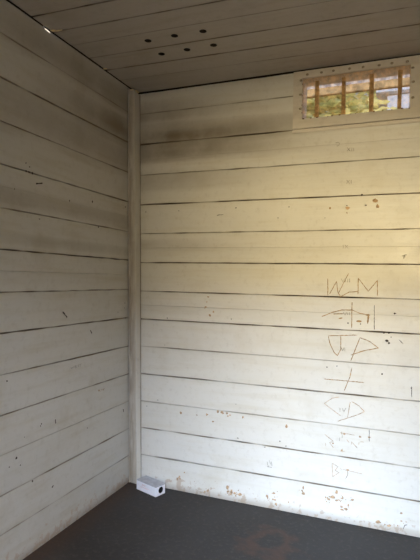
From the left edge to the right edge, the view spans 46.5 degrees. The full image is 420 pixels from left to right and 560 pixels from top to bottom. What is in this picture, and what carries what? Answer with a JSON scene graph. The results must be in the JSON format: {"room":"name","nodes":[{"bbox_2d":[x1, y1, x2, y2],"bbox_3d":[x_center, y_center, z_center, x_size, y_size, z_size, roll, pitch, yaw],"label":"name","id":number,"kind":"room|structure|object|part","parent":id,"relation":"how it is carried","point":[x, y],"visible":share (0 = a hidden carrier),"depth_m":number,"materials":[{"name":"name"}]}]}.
{"room":"prison interior","nodes":[
{"label":"prison interior","id":0,"kind":"room"},
{"bbox_2d":[0,0,131,559],"bbox_3d":[-1.049,0.031,1.578,0.103,2.386,3.016,1,0,21],"label":"wall","id":1,"kind":"structure","parent":0,"point":[64,297],"depth_m":2.29,"materials":[{"name":"white paint"}]},
{"bbox_2d":[128,89,140,483],"bbox_3d":[-0.443,0.052,2.878,0.076,2.324,0.119,1,0,21],"label":"trim","id":2,"kind":"structure","parent":1,"relation":"attached to","point":[134,166],"depth_m":2.89,"materials":[{"name":"white paint"}]},
{"bbox_2d":[10,0,419,92],"bbox_3d":[0.180,-1.128,1.094,2.740,0.080,3.240,1,0,21],"label":"ceiling","id":3,"kind":"structure","parent":0,"point":[147,45],"depth_m":2.20,"materials":[{"name":"paint"}]},
{"bbox_2d":[23,482,419,559],"bbox_3d":[0.132,1.278,1.096,2.740,0.100,3.240,1,0,21],"label":"floor","id":4,"kind":"structure","parent":0,"point":[131,523],"depth_m":2.35,"materials":[{"name":"paint"}]},
{"bbox_2d":[136,476,165,496],"bbox_3d":[-0.341,1.188,2.815,0.165,0.057,0.078,1,0,40],"label":"box","id":5,"kind":"object","parent":4,"relation":"on","point":[151,486],"visible":1,"depth_m":2.79,"materials":[{"name":"white plastic"}]},
{"bbox_3d":[-0.341,1.161,2.815,0.165,0.004,0.078,1,0,40],"label":"lid","id":6,"kind":"part","parent":5,"relation":"part of","materials":[{"name":"white plastic"}]},
{"bbox_2d":[138,54,419,536],"bbox_3d":[0.724,0.030,2.536,2.740,2.456,0.103,1,0,21],"label":"wall","id":7,"kind":"structure","parent":0,"point":[280,268],"depth_m":2.62,"materials":[{"name":"white paint"}]},
{"bbox_2d":[292,55,419,133],"bbox_3d":[0.751,-0.932,2.519,0.636,0.320,0.128,1,0,21],"label":"window","id":8,"kind":"structure","parent":7,"relation":"in","point":[343,75],"depth_m":2.48,"materials":[{"name":"beige paint"}]},
{"bbox_3d":[0.733,-0.781,2.480,0.636,0.018,0.011,1,0,21],"label":"sill","id":9,"kind":"part","parent":8,"relation":"part of","materials":[{"name":"beige paint"}]},
{"label":"outside","id":10,"kind":"structure","parent":0,"visible":0},
{"bbox_3d":[0.811,1.439,3.514,30.000,0.200,30.000,1,0,21],"label":"ground","id":11,"kind":"structure","parent":10,"visible":0},
{"bbox_2d":[307,93,396,117],"bbox_3d":[1.306,-1.097,6.984,3.587,4.799,3.663,1,0,21],"label":"leafy tree","id":12,"kind":"object","parent":11,"relation":"on","point":[336,97],"visible":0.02,"depth_m":5.96,"materials":[{"name":"green plant"}]},
{"bbox_2d":[327,91,378,112],"bbox_3d":[5.295,-2.585,12.732,7.301,7.914,6.406,1,0,21],"label":"leafy tree","id":13,"kind":"object","parent":11,"relation":"on","point":[360,93],"visible":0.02,"depth_m":11.28,"materials":[{"name":"green plant"}]},
{"bbox_2d":[307,74,409,97],"bbox_3d":[0.880,-0.111,3.063,4.200,2.904,0.930,1,0,21],"label":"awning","id":14,"kind":"object","parent":11,"relation":"on","point":[321,88],"visible":0.02,"depth_m":3.40,"materials":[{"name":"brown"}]},
{"bbox_2d":[376,87,409,109],"bbox_3d":[4.791,-0.967,8.521,3.550,4.660,2.600,1,0,21],"label":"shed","id":15,"kind":"object","parent":11,"relation":"on","point":[381,93],"visible":0.1,"depth_m":8.00,"materials":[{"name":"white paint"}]}
]}

